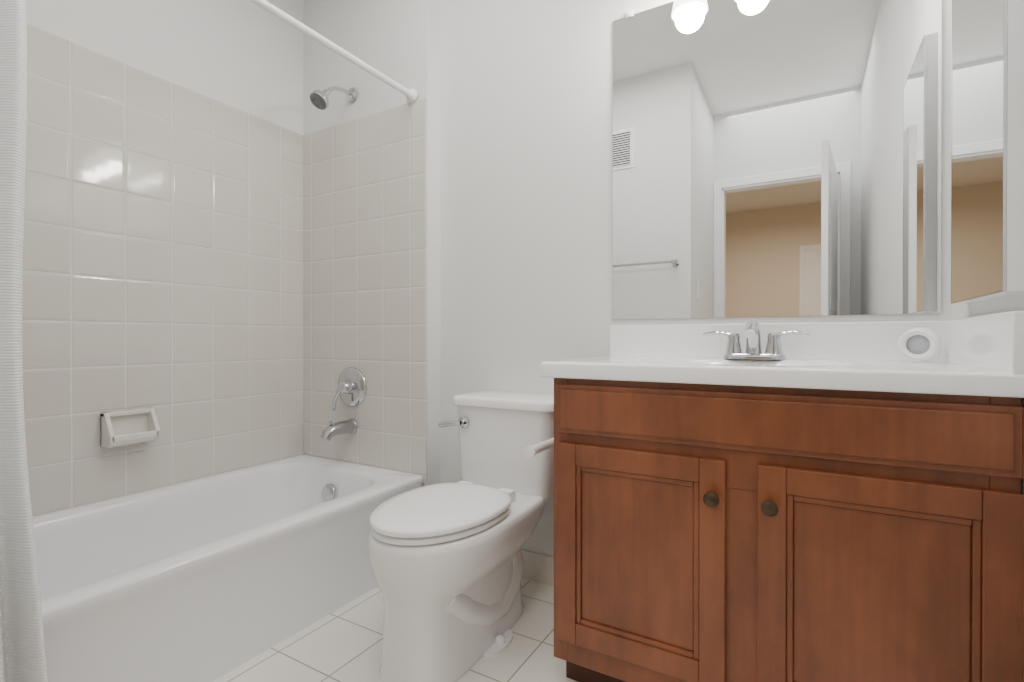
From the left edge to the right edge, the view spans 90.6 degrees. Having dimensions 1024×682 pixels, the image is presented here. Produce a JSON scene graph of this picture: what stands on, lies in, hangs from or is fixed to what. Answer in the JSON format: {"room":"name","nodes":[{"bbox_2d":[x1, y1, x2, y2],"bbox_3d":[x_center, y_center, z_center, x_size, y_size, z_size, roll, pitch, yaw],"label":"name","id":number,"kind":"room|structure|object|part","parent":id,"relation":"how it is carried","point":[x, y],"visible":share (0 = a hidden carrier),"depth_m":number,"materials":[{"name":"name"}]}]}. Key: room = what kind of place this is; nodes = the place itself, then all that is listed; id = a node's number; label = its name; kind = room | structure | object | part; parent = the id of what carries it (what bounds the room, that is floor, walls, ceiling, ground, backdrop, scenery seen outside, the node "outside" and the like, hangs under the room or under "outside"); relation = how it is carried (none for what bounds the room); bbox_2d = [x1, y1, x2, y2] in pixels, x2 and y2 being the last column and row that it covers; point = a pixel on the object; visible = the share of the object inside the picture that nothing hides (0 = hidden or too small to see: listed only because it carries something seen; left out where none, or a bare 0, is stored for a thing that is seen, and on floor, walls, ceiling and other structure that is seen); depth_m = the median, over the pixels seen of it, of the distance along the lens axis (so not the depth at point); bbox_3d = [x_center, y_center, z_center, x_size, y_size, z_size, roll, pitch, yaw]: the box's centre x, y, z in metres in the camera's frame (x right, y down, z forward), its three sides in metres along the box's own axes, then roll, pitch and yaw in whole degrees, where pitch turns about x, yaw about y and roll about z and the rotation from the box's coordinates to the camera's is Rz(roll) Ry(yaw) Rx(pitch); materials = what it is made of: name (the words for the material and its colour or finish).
{"room":"bathroom","nodes":[
{"label":"bathroom","id":0,"kind":"room"},
{"bbox_2d":[27,0,303,134],"bbox_3d":[-1.425,-0.415,1.782,0.092,2.620,1.724,0,0,30],"label":"wall","id":1,"kind":"structure","parent":0,"point":[245,55],"depth_m":2.03,"materials":[{"name":"white paint"}]},
{"bbox_2d":[22,23,303,516],"bbox_3d":[-1.381,-0.202,1.758,0.008,1.554,1.524,0,0,30],"label":"tile","id":2,"kind":"structure","parent":1,"relation":"attached to","point":[163,253],"depth_m":1.85,"materials":[{"name":"white tile"}]},
{"bbox_2d":[101,408,159,447],"bbox_3d":[-1.329,0.301,1.768,0.074,0.117,0.152,0,0,30],"label":"soap dish","id":3,"kind":"object","parent":2,"relation":"attached to","point":[128,427],"visible":1,"depth_m":1.77,"materials":[{"name":"white ceramic"}]},
{"bbox_2d":[303,0,439,486],"bbox_3d":[-0.663,-0.417,2.335,0.852,2.620,0.182,0,0,30],"label":"wall","id":4,"kind":"structure","parent":0,"point":[397,41],"depth_m":2.13,"materials":[{"name":"white paint"}]},
{"bbox_2d":[309,86,356,109],"bbox_3d":[-0.762,-1.044,2.154,0.080,0.156,0.209,0,0,30],"label":"shower head","id":5,"kind":"object","parent":4,"relation":"attached to","point":[319,99],"visible":1,"depth_m":2.10},
{"bbox_2d":[249,0,416,102],"bbox_3d":[-0.790,-0.999,1.410,0.056,0.056,1.521,0,0,30],"label":"curtain rod","id":6,"kind":"object","parent":4,"relation":"attached to","point":[409,94],"visible":0.96,"depth_m":1.71,"materials":[{"name":"white plastic"}]},
{"bbox_2d":[0,0,47,681],"bbox_3d":[-1.015,-0.061,0.872,0.213,1.800,0.301,0,0,30],"label":"shower curtain","id":7,"kind":"object","parent":6,"relation":"hanging from","point":[22,653],"visible":1,"depth_m":0.95,"materials":[{"name":"white fabric"}]},
{"bbox_2d":[303,97,426,485],"bbox_3d":[-0.672,-0.044,2.232,0.758,1.874,0.008,0,0,30],"label":"tiled wall","id":8,"kind":"structure","parent":4,"relation":"attached to","point":[365,245],"depth_m":2.19,"materials":[{"name":"white tile"}]},
{"bbox_2d":[320,418,357,440],"bbox_3d":[-0.751,0.380,2.179,0.068,0.084,0.165,0,0,30],"label":"tub spout","id":9,"kind":"object","parent":8,"relation":"attached to","point":[331,430],"visible":1,"depth_m":2.16,"materials":[{"name":"silver metal"}]},
{"bbox_2d":[331,367,366,409],"bbox_3d":[-0.730,0.208,2.213,0.176,0.186,0.083,0,0,30],"label":"shower valve","id":10,"kind":"object","parent":8,"relation":"attached to","point":[351,388],"visible":1,"depth_m":2.21,"materials":[{"name":"silver metal"}]},
{"bbox_2d":[212,578,577,681],"bbox_3d":[-0.518,0.923,0.862,2.790,0.050,2.790,0,0,30],"label":"floor","id":11,"kind":"structure","parent":0,"point":[344,643],"depth_m":1.46,"materials":[{"name":"tile"}]},
{"bbox_2d":[33,455,422,681],"bbox_3d":[-1.057,0.721,1.573,0.738,0.350,1.520,0,0,30],"label":"bathtub","id":12,"kind":"object","parent":11,"relation":"on","point":[210,578],"visible":0.98,"depth_m":1.54,"materials":[{"name":"white ceramic"}]},
{"bbox_2d":[368,391,553,681],"bbox_3d":[-0.134,0.545,1.581,0.425,0.702,0.752,0,0,30],"label":"toilet","id":13,"kind":"object","parent":11,"relation":"on","point":[446,560],"visible":1,"depth_m":1.39,"materials":[{"name":"white ceramic"}]},
{"bbox_2d":[524,311,1023,681],"bbox_3d":[0.566,0.421,1.282,0.938,0.952,0.565,0,0,30],"label":"bathroom vanity","id":14,"kind":"object","parent":11,"relation":"on","point":[752,501],"visible":1,"depth_m":1.02,"materials":[{"name":"brown wood"}]},
{"bbox_3d":[0.283,0.497,1.170,0.391,0.490,0.018,0,0,30],"label":"door","id":15,"kind":"part","parent":14,"relation":"part of","materials":[{"name":"brown wood"}]},
{"bbox_3d":[0.465,0.330,1.033,0.140,0.031,0.032,0,0,30],"label":"knob","id":16,"kind":"part","parent":14,"relation":"part of","materials":[{"name":"brown metal"}]},
{"bbox_2d":[701,320,809,359],"bbox_3d":[0.658,-0.003,1.387,0.272,0.107,0.138,0,0,30],"label":"faucet","id":17,"kind":"object","parent":14,"relation":"on","point":[773,351],"depth_m":1.40,"materials":[{"name":"silver metal"}]},
{"bbox_3d":[0.481,0.168,1.053,0.849,0.120,0.018,0,0,30],"label":"drawer","id":18,"kind":"part","parent":14,"relation":"part of","materials":[{"name":"brown wood"}]},
{"bbox_3d":[0.676,0.498,0.941,0.397,0.490,0.018,0,0,30],"label":"door","id":19,"kind":"part","parent":14,"relation":"part of","materials":[{"name":"brown wood"}]},
{"bbox_2d":[898,327,941,361],"bbox_3d":[1.008,0.009,1.254,0.085,0.085,0.055,0,0,30],"label":"air freshener","id":20,"kind":"object","parent":14,"relation":"on","point":[919,344],"visible":1,"depth_m":1.25,"materials":[{"name":"white plastic"}]},
{"bbox_2d":[440,0,950,556],"bbox_3d":[0.477,-0.415,1.718,1.738,2.620,0.100,0,0,30],"label":"wall","id":21,"kind":"structure","parent":0,"point":[526,188],"depth_m":1.90,"materials":[{"name":"white paint"}]},
{"bbox_2d":[521,549,553,585],"bbox_3d":[0.030,0.842,1.921,0.768,0.105,0.008,0,0,30],"label":"baseboard","id":22,"kind":"structure","parent":21,"relation":"attached to","point":[538,567],"depth_m":1.88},
{"bbox_2d":[613,0,941,319],"bbox_3d":[0.719,-0.590,1.509,0.870,1.035,0.015,0,0,30],"label":"mirror","id":23,"kind":"object","parent":21,"relation":"attached to","point":[772,158],"visible":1,"depth_m":1.48,"materials":[{"name":"clear glass"}]},
{"bbox_2d":[950,0,1023,494],"bbox_3d":[0.532,-0.409,0.187,0.100,2.620,2.690,0,0,30],"label":"wall","id":24,"kind":"structure","parent":0,"point":[1009,303],"depth_m":1.01,"materials":[{"name":"white paint"}]},
{"bbox_2d":[951,0,1023,303],"bbox_3d":[0.955,-0.474,0.982,0.090,0.781,0.356,0,0,30],"label":"medicine cabinet mirror","id":25,"kind":"object","parent":24,"relation":"attached to","point":[987,184],"visible":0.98,"depth_m":0.93,"materials":[{"name":"clear glass"}]}
]}

